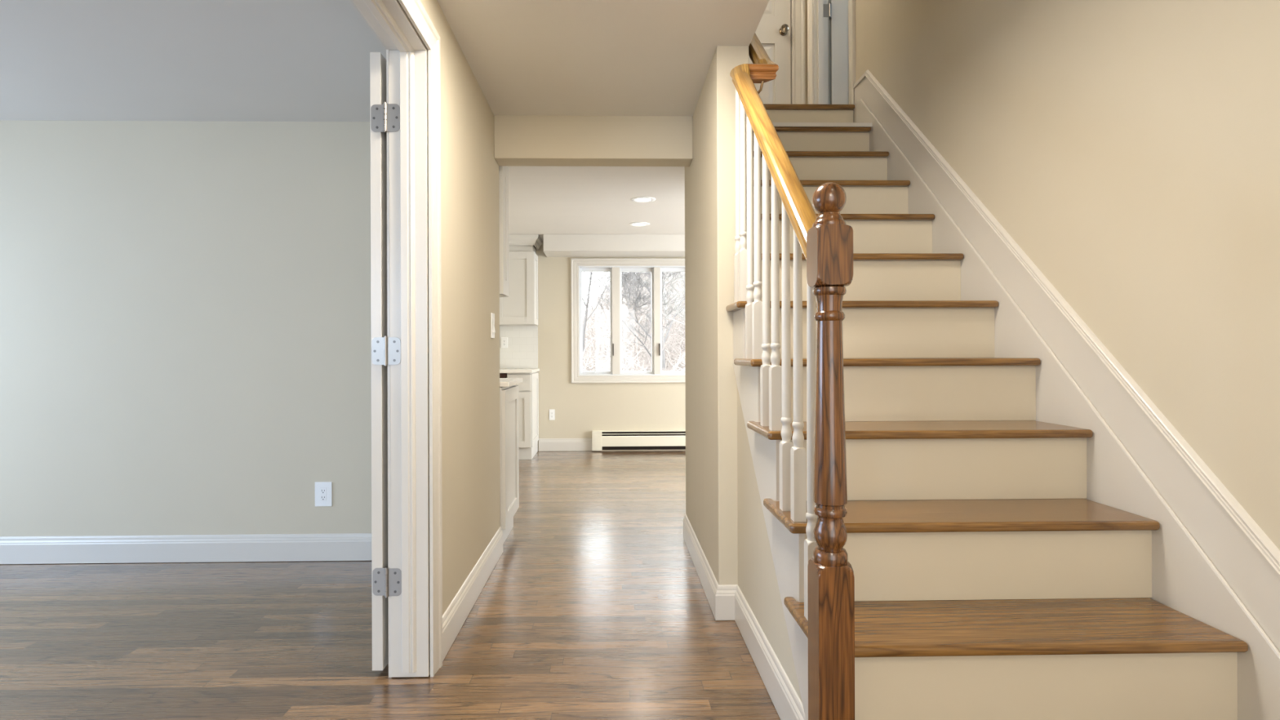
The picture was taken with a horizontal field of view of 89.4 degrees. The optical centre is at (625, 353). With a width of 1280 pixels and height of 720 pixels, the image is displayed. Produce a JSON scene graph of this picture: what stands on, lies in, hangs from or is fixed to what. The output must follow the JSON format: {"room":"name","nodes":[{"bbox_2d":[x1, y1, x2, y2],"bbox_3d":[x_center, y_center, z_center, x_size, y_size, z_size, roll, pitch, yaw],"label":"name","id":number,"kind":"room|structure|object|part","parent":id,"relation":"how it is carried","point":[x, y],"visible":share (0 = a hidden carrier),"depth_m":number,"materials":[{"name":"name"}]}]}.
{"room":"entrance hallway","nodes":[
{"label":"entrance hallway","id":0,"kind":"room"},
{"bbox_2d":[0,0,386,121],"bbox_3d":[-2.679,-1.181,0.799,3.884,0.020,4.910,0,0,-1],"label":"ceiling","id":1,"kind":"structure","parent":0,"point":[217,60],"depth_m":2.60,"materials":[{"name":"paint"}]},
{"bbox_2d":[0,115,693,536],"bbox_3d":[-2.113,-0.168,3.307,4.915,2.440,0.140,0,0,-1],"label":"wall","id":2,"kind":"structure","parent":0,"point":[185,305],"depth_m":3.27,"materials":[{"name":"beige paint"}]},
{"bbox_2d":[0,533,371,564],"bbox_3d":[-2.673,0.985,3.247,3.784,0.134,0.015,0,0,-1],"label":"baseboard","id":3,"kind":"structure","parent":2,"relation":"attached to","point":[348,546],"depth_m":3.25,"materials":[{"name":"white wood"}]},
{"bbox_2d":[315,481,332,506],"bbox_3d":[-1.529,0.713,3.274,0.086,0.124,0.007,0,0,-1],"label":"wall outlet","id":4,"kind":"object","parent":2,"relation":"attached to","point":[323,490],"visible":1,"depth_m":3.27,"materials":[{"name":"white plastic"}]},
{"bbox_2d":[320,487,326,501],"bbox_3d":[-1.529,0.713,3.271,0.033,0.067,0.002,0,0,-1],"label":"receptacle","id":5,"kind":"object","parent":4,"relation":"attached to","point":[322,490],"depth_m":3.27,"materials":[{"name":"white plastic"}]},
{"bbox_2d":[498,165,508,297],"bbox_3d":[-0.958,-0.748,3.503,0.617,0.903,0.185,0,0,-1],"label":"upper cabinet","id":6,"kind":"object","parent":2,"relation":"attached to","point":[503,170],"visible":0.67,"depth_m":3.45,"materials":[{"name":"white paint"}]},
{"bbox_2d":[0,450,780,719],"bbox_3d":[-0.702,1.077,2.636,7.700,0.060,8.700,0,0,-1],"label":"floor","id":7,"kind":"structure","parent":0,"point":[594,605],"depth_m":2.41,"materials":[{"name":"brown wood"}]},
{"bbox_2d":[499,373,506,377],"bbox_3d":[-1.252,0.565,6.613,0.160,0.738,0.525,0,0,-1],"label":"dishwasher","id":8,"kind":"object","parent":7,"relation":"on","point":[501,375],"visible":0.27,"depth_m":6.35,"materials":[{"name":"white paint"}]},
{"bbox_2d":[499,384,519,544],"bbox_3d":[-0.953,0.615,3.663,0.625,0.866,0.506,0,0,-1],"label":"base cabinet","id":9,"kind":"object","parent":7,"relation":"on","point":[508,396],"visible":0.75,"depth_m":3.58,"materials":[{"name":"white paint"}]},
{"bbox_2d":[499,377,522,386],"bbox_3d":[-0.945,0.165,3.671,0.644,0.027,0.530,0,0,-1],"label":"countertop","id":10,"kind":"structure","parent":9,"relation":"on","point":[504,382],"depth_m":3.57,"materials":[{"name":"white stone"}]},
{"bbox_2d":[506,372,538,459],"bbox_3d":[-1.047,0.622,6.632,0.246,0.853,0.565,0,0,-1],"label":"base cabinet","id":11,"kind":"object","parent":7,"relation":"on","point":[528,389],"visible":0.7,"depth_m":6.36,"materials":[{"name":"white paint"}]},
{"bbox_3d":[-1.047,0.289,6.359,0.230,0.156,0.019,0,0,-1],"label":"drawer","id":12,"kind":"part","parent":11,"relation":"part of","materials":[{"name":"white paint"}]},
{"bbox_2d":[499,368,539,373],"bbox_3d":[-1.123,0.176,6.607,0.420,0.031,0.618,0,0,-1],"label":"countertop","id":13,"kind":"structure","parent":11,"relation":"on","point":[501,370],"depth_m":6.30,"materials":[{"name":"white stone"}]},
{"bbox_3d":[-1.046,0.654,6.359,0.230,0.548,0.020,0,0,-1],"label":"door","id":14,"kind":"part","parent":11,"relation":"part of","materials":[{"name":"white paint"}]},
{"bbox_3d":[-0.934,0.565,6.645,0.020,0.725,0.543,0,0,-1],"label":"panel","id":15,"kind":"part","parent":11,"relation":"part of","materials":[{"name":"white paint"}]},
{"bbox_2d":[725,98,1279,719],"bbox_3d":[0.874,-0.190,2.372,0.956,2.463,2.707,0,0,-1],"label":"staircase","id":16,"kind":"structure","parent":7,"relation":"on","point":[1010,557],"depth_m":1.69,"materials":[{"name":"brown wood"}]},
{"bbox_2d":[733,88,740,302],"bbox_3d":[0.425,-0.601,2.433,0.032,0.828,0.032,0,0,-1],"label":"baluster","id":17,"kind":"object","parent":16,"relation":"on","point":[737,237],"visible":0.46,"depth_m":2.42,"materials":[{"name":"white wood"}]},
{"bbox_2d":[737,100,746,301],"bbox_3d":[0.427,-0.573,2.346,0.032,0.772,0.032,0,0,-1],"label":"baluster","id":18,"kind":"object","parent":16,"relation":"on","point":[742,255],"visible":0.77,"depth_m":2.33,"materials":[{"name":"white wood"}]},
{"bbox_2d":[745,116,754,358],"bbox_3d":[0.430,-0.419,2.230,0.032,0.874,0.032,0,0,-1],"label":"baluster","id":19,"kind":"object","parent":16,"relation":"on","point":[749,287],"visible":0.71,"depth_m":2.22,"materials":[{"name":"white wood"}]},
{"bbox_2d":[751,134,762,359],"bbox_3d":[0.432,-0.369,2.118,0.032,0.775,0.032,0,0,-1],"label":"baluster","id":20,"kind":"object","parent":16,"relation":"on","point":[757,305],"visible":0.92,"depth_m":2.11,"materials":[{"name":"white wood"}]},
{"bbox_2d":[760,154,771,426],"bbox_3d":[0.435,-0.215,2.003,0.032,0.878,0.032,0,0,-1],"label":"baluster","id":21,"kind":"object","parent":16,"relation":"on","point":[766,346],"visible":0.86,"depth_m":1.99,"materials":[{"name":"white wood"}]},
{"bbox_2d":[768,176,782,430],"bbox_3d":[0.438,-0.166,1.891,0.032,0.779,0.032,0,0,-1],"label":"baluster","id":22,"kind":"object","parent":16,"relation":"on","point":[775,370],"visible":0.97,"depth_m":1.88,"materials":[{"name":"white wood"}]},
{"bbox_2d":[779,202,793,511],"bbox_3d":[0.441,-0.012,1.775,0.032,0.882,0.032,0,0,-1],"label":"baluster","id":23,"kind":"object","parent":16,"relation":"on","point":[785,445],"visible":0.95,"depth_m":1.76,"materials":[{"name":"white wood"}]},
{"bbox_2d":[790,230,806,521],"bbox_3d":[0.443,0.037,1.663,0.032,0.784,0.032,0,0,-1],"label":"baluster","id":24,"kind":"object","parent":16,"relation":"on","point":[797,452],"visible":0.97,"depth_m":1.65,"materials":[{"name":"white wood"}]},
{"bbox_2d":[804,284,817,620],"bbox_3d":[0.446,0.191,1.548,0.032,0.887,0.032,0,0,-1],"label":"baluster","id":25,"kind":"object","parent":16,"relation":"on","point":[810,544],"visible":0.67,"depth_m":1.54,"materials":[{"name":"white wood"}]},
{"bbox_2d":[806,182,854,719],"bbox_3d":[0.437,0.238,1.382,0.075,1.204,0.075,0,0,-1],"label":"newel post","id":26,"kind":"object","parent":16,"relation":"on","point":[829,240],"visible":1,"depth_m":1.35,"materials":[{"name":"brown wood"}]},
{"bbox_2d":[420,0,500,675],"bbox_3d":[-0.673,-0.078,0.896,0.124,2.250,5.020,0,0,-1],"label":"wall","id":27,"kind":"structure","parent":0,"point":[470,234],"depth_m":2.64,"materials":[{"name":"beige paint"}]},
{"bbox_2d":[350,0,442,677],"bbox_3d":[-0.711,-0.009,1.649,0.206,2.113,2.405,0,0,-1],"label":"door frame","id":28,"kind":"structure","parent":27,"relation":"in","point":[406,517],"depth_m":2.09,"materials":[{"name":"white wood"}]},
{"bbox_3d":[-0.753,-0.009,1.310,0.020,2.113,1.728,0,0,-1],"label":"casing","id":29,"kind":"part","parent":28,"relation":"part of","materials":[{"name":"white wood"}]},
{"bbox_3d":[-0.610,-0.009,1.312,0.020,2.113,1.728,0,0,-1],"label":"casing","id":30,"kind":"part","parent":28,"relation":"part of","materials":[{"name":"white wood"}]},
{"bbox_2d":[442,526,502,661],"bbox_3d":[-0.640,0.978,2.793,0.015,0.134,1.228,0,0,-1],"label":"baseboard","id":31,"kind":"structure","parent":27,"relation":"attached to","point":[455,615],"depth_m":2.61,"materials":[{"name":"white wood"}]},
{"bbox_2d":[490,312,495,337],"bbox_3d":[-0.652,-0.137,3.193,0.013,0.124,0.075,0,0,-1],"label":"light switch","id":32,"kind":"object","parent":27,"relation":"attached to","point":[492,315],"visible":1,"depth_m":3.17,"materials":[{"name":"white plastic"}]},
{"bbox_2d":[436,0,768,115],"bbox_3d":[0.388,-1.301,0.848,2.004,0.190,4.880,0,0,-1],"label":"ceiling","id":33,"kind":"structure","parent":0,"point":[526,57],"depth_m":2.56,"materials":[{"name":"paint"}]},
{"bbox_2d":[533,240,685,451],"bbox_3d":[0.802,-0.083,7.038,4.500,2.250,0.160,0,0,-1],"label":"wall","id":34,"kind":"structure","parent":0,"point":[580,408],"depth_m":6.93,"materials":[{"name":"beige paint"}]},
{"bbox_2d":[499,325,537,368],"bbox_3d":[-1.140,-0.068,6.913,0.406,0.455,0.008,0,0,-1],"label":"backsplash","id":35,"kind":"structure","parent":34,"relation":"attached to","point":[522,351],"depth_m":6.91,"materials":[{"name":"white tile"}]},
{"bbox_2d":[501,337,507,347],"bbox_3d":[-1.292,-0.114,6.902,0.070,0.115,0.007,0,0,-1],"label":"wall outlet","id":36,"kind":"object","parent":35,"relation":"attached to","point":[504,340],"visible":1,"depth_m":6.90,"materials":[{"name":"white plastic"}]},
{"bbox_2d":[502,339,506,346],"bbox_3d":[-1.292,-0.114,6.899,0.033,0.067,0.002,0,0,-1],"label":"receptacle","id":37,"kind":"object","parent":36,"relation":"attached to","point":[504,340],"depth_m":6.90,"materials":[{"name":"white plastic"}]},
{"bbox_2d":[499,234,542,325],"bbox_3d":[-1.111,-0.748,6.722,0.455,0.904,0.388,0,0,-1],"label":"upper cabinet","id":38,"kind":"object","parent":34,"relation":"attached to","point":[520,308],"visible":0.82,"depth_m":6.58,"materials":[{"name":"white paint"}]},
{"bbox_3d":[-1.131,-0.667,6.584,0.400,0.740,0.020,0,0,-1],"label":"door","id":39,"kind":"part","parent":38,"relation":"part of","materials":[{"name":"white paint"}]},
{"bbox_3d":[-1.113,-1.150,6.722,0.455,0.100,0.388,0,0,-1],"label":"crown","id":40,"kind":"part","parent":38,"relation":"part of","materials":[{"name":"white paint"}]},
{"bbox_3d":[-0.941,-0.668,6.758,0.020,0.740,0.318,0,0,-1],"label":"panel","id":41,"kind":"part","parent":38,"relation":"part of","materials":[{"name":"white paint"}]},
{"bbox_2d":[549,408,555,420],"bbox_3d":[-0.787,0.657,6.920,0.060,0.115,0.007,0,0,-1],"label":"wall outlet","id":42,"kind":"object","parent":34,"relation":"attached to","point":[552,411],"visible":1,"depth_m":6.92,"materials":[{"name":"white plastic"}]},
{"bbox_2d":[550,411,553,417],"bbox_3d":[-0.787,0.657,6.918,0.033,0.067,0.002,0,0,-1],"label":"receptacle","id":43,"kind":"object","parent":42,"relation":"attached to","point":[551,412],"depth_m":6.92,"materials":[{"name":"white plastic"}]},
{"bbox_2d":[538,438,591,451],"bbox_3d":[-0.644,0.978,6.920,0.570,0.134,0.015,0,0,-1],"label":"baseboard","id":44,"kind":"structure","parent":34,"relation":"attached to","point":[544,444],"depth_m":6.91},
{"bbox_2d":[542,250,684,257],"bbox_3d":[1.060,-1.039,6.762,3.790,0.006,0.404,0,0,-1],"label":"trim","id":45,"kind":"structure","parent":34,"relation":"attached to","point":[548,253],"depth_m":6.70,"materials":[{"name":"white wood"}]},
{"bbox_2d":[570,258,685,382],"bbox_3d":[0.114,-0.351,7.008,1.396,1.335,0.171,0,0,-1],"label":"window","id":46,"kind":"structure","parent":34,"relation":"in","point":[615,266],"depth_m":6.95,"materials":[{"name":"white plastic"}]},
{"bbox_3d":[-0.318,-0.350,7.020,0.346,1.154,0.050,0,0,-1],"label":"sash","id":47,"kind":"part","parent":46,"relation":"part of","materials":[{"name":"clear glass"}]},
{"bbox_3d":[0.121,-0.351,7.029,0.368,1.154,0.050,0,0,-1],"label":"sash","id":48,"kind":"part","parent":46,"relation":"part of","materials":[{"name":"clear glass"}]},
{"bbox_3d":[0.546,-0.353,7.038,0.344,1.154,0.050,0,0,-1],"label":"sash","id":49,"kind":"part","parent":46,"relation":"part of","materials":[{"name":"clear glass"}]},
{"bbox_2d":[591,430,685,450],"bbox_3d":[0.451,0.928,6.918,1.615,0.207,0.066,0,0,-1],"label":"baseboard heater","id":50,"kind":"object","parent":34,"relation":"attached to","point":[604,439],"visible":0.65,"depth_m":6.89,"materials":[{"name":"white metal"}]},
{"bbox_3d":[0.503,0.933,6.896,1.512,0.110,0.011,0,0,-1],"label":"panel","id":51,"kind":"part","parent":50,"relation":"part of","materials":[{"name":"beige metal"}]},
{"bbox_3d":[0.456,0.929,6.927,1.605,0.205,0.046,0,0,-1],"label":"panel","id":52,"kind":"part","parent":50,"relation":"part of","materials":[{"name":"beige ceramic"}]},
{"bbox_2d":[543,234,684,250],"bbox_3d":[1.060,-1.125,6.762,3.789,0.167,0.403,0,0,-1],"label":"beam","id":53,"kind":"structure","parent":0,"point":[551,242],"depth_m":6.54,"materials":[{"name":"paint"}]},
{"bbox_2d":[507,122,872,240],"bbox_3d":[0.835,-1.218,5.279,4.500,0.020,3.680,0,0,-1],"label":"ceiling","id":54,"kind":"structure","parent":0,"point":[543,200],"depth_m":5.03,"materials":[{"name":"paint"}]},
{"bbox_2d":[629,222,649,226],"bbox_3d":[0.132,-1.202,6.027,0.194,0.006,0.194,0,0,-1],"label":"recessed light","id":55,"kind":"object","parent":54,"relation":"in","point":[634,224],"visible":1,"depth_m":6.01,"materials":[{"name":"white plastic"}]},
{"bbox_2d":[631,196,655,202],"bbox_3d":[0.140,-1.202,5.062,0.194,0.006,0.194,0,0,-1],"label":"recessed light","id":56,"kind":"object","parent":54,"relation":"in","point":[637,199],"visible":1,"depth_m":5.05,"materials":[{"name":"white plastic"}]},
{"bbox_2d":[684,45,748,584],"bbox_3d":[0.409,-1.406,3.103,0.127,4.900,1.132,0,0,-1],"label":"wall","id":57,"kind":"structure","parent":0,"point":[711,385],"depth_m":2.63,"materials":[{"name":"beige paint"}]},
{"bbox_2d":[683,513,805,719],"bbox_3d":[0.397,0.974,2.439,0.090,0.134,2.460,0,0,-1],"label":"baseboard","id":58,"kind":"structure","parent":57,"relation":"attached to","point":[726,602],"depth_m":2.27,"materials":[{"name":"white wood"}]},
{"bbox_2d":[729,33,817,259],"bbox_3d":[0.478,-1.087,2.466,0.169,1.919,2.090,0,0,-1],"label":"handrail","id":59,"kind":"object","parent":57,"relation":"attached to","point":[801,213],"visible":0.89,"depth_m":1.93,"materials":[{"name":"brown wood"}]},
{"bbox_3d":[0.521,-1.531,2.947,0.059,1.032,1.130,0,0,-1],"label":"wall rail","id":60,"kind":"part","parent":59,"relation":"part of","materials":[{"name":"brown wood"}]},
{"bbox_3d":[0.479,-1.044,2.411,0.169,0.060,0.059,0,0,-1],"label":"return rail","id":61,"kind":"part","parent":59,"relation":"part of","materials":[{"name":"brown wood"}]},
{"bbox_2d":[737,387,802,702],"bbox_3d":[0.497,0.487,1.900,0.090,1.113,1.278,0,0,-1],"label":"wall","id":62,"kind":"structure","parent":0,"point":[757,582],"depth_m":2.21,"materials":[{"name":"beige paint"}]},
{"bbox_2d":[804,0,807,104],"bbox_3d":[0.149,-2.546,4.664,2.312,2.620,0.120,0,0,-1],"label":"wall","id":63,"kind":"structure","parent":0,"point":[806,1],"depth_m":4.63,"materials":[{"name":"beige paint"}]},
{"bbox_2d":[748,0,805,104],"bbox_3d":[0.743,-2.482,4.651,1.072,2.123,0.168,0,0,-1],"label":"door","id":64,"kind":"structure","parent":63,"relation":"in","point":[780,30],"depth_m":4.64,"materials":[{"name":"white wood"}]},
{"bbox_3d":[1.131,-2.307,4.606,0.060,0.060,0.062,0,0,-1],"label":"knob","id":65,"kind":"part","parent":64,"relation":"part of","materials":[{"name":"silver metal"}]},
{"bbox_3d":[0.744,-2.482,4.607,1.072,2.123,0.020,0,0,-1],"label":"casing","id":66,"kind":"part","parent":64,"relation":"part of","materials":[{"name":"white wood"}]},
{"bbox_2d":[766,109,853,122],"bbox_3d":[1.055,-1.320,4.323,4.100,0.163,2.200,0,0,-1],"label":"floor","id":67,"kind":"structure","parent":0,"point":[766,109],"depth_m":3.71,"materials":[{"name":"brown wood"}]},
{"bbox_2d":[827,0,830,104],"bbox_3d":[2.257,-2.634,4.298,1.688,2.457,2.300,0,0,-1],"label":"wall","id":68,"kind":"structure","parent":0,"point":[828,1],"depth_m":5.34,"materials":[{"name":"beige paint"}]},
{"bbox_2d":[855,0,1279,550],"bbox_3d":[1.424,-1.410,1.590,0.100,4.900,6.320,0,0,-1],"label":"wall","id":69,"kind":"structure","parent":0,"point":[1130,149],"depth_m":1.72,"materials":[{"name":"beige paint"}]},
{"bbox_2d":[807,0,855,104],"bbox_3d":[1.706,-2.486,4.169,0.818,2.123,0.853,0,0,-1],"label":"door","id":70,"kind":"structure","parent":69,"relation":"in","point":[841,13],"depth_m":4.50,"materials":[{"name":"white wood"}]},
{"bbox_2d":[853,69,1279,651],"bbox_3d":[1.354,-0.260,2.354,0.017,2.600,2.750,0,0,-1],"label":"trim","id":71,"kind":"structure","parent":69,"relation":"attached to","point":[1244,555],"depth_m":1.80,"materials":[{"name":"white wood"}]},
{"label":"outside","id":72,"kind":"structure","parent":0,"visible":0},
{"bbox_2d":[582,271,685,371],"bbox_3d":[-0.394,-0.954,18.646,32.000,5.400,23.000,0,0,-1],"label":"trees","id":73,"kind":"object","parent":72,"point":[602,340],"depth_m":21.12,"materials":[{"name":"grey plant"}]},
{"bbox_2d":[582,272,608,291],"bbox_3d":[-1.236,-3.055,16.918,7.619,8.454,5.149,0,0,-11],"label":"bare tree","id":74,"kind":"object","parent":73,"relation":"on","point":[596,273],"visible":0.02,"depth_m":17.50,"materials":[{"name":"grey plant"}]},
{"bbox_2d":[582,271,609,371],"bbox_3d":[-1.311,-1.508,13.004,4.752,6.221,3.678,0,0,7],"label":"bare tree","id":75,"kind":"object","parent":73,"relation":"on","point":[585,319],"visible":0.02,"depth_m":12.70,"materials":[{"name":"grey plant"}]},
{"bbox_2d":[582,271,682,369],"bbox_3d":[0.086,-2.032,15.684,3.897,5.793,4.388,0,0,-30],"label":"bare tree","id":76,"kind":"object","parent":73,"relation":"on","point":[626,333],"visible":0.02,"depth_m":15.69,"materials":[{"name":"grey plant"}]},
{"bbox_2d":[582,271,684,370],"bbox_3d":[0.184,-0.728,12.188,3.486,4.776,4.199,0,0,20],"label":"bare tree","id":77,"kind":"object","parent":73,"relation":"on","point":[637,274],"visible":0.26,"depth_m":11.74,"materials":[{"name":"grey plant"}]},
{"bbox_2d":[582,271,685,371],"bbox_3d":[0.635,-1.567,18.816,10.552,7.322,17.727,0,0,-1],"label":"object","id":78,"kind":"object","parent":73,"relation":"on","point":[592,341],"visible":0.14,"depth_m":15.59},
{"bbox_2d":[622,272,684,359],"bbox_3d":[0.557,-3.390,17.972,4.758,7.266,4.826,0,0,-23],"label":"bare tree","id":79,"kind":"object","parent":73,"relation":"on","point":[665,306],"visible":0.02,"depth_m":17.42,"materials":[{"name":"grey plant"}]},
{"bbox_2d":[642,271,684,324],"bbox_3d":[1.168,-1.613,13.256,3.706,5.962,5.519,0,0,-16],"label":"bare tree","id":80,"kind":"object","parent":73,"relation":"on","point":[683,273],"visible":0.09,"depth_m":13.38,"materials":[{"name":"grey plant"}]},
{"bbox_2d":[642,271,684,300],"bbox_3d":[2.458,-3.133,17.419,6.776,7.171,4.778,0,0,-30],"label":"bare tree","id":81,"kind":"object","parent":73,"relation":"on","point":[666,272],"visible":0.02,"depth_m":16.45,"materials":[{"name":"grey plant"}]}
]}

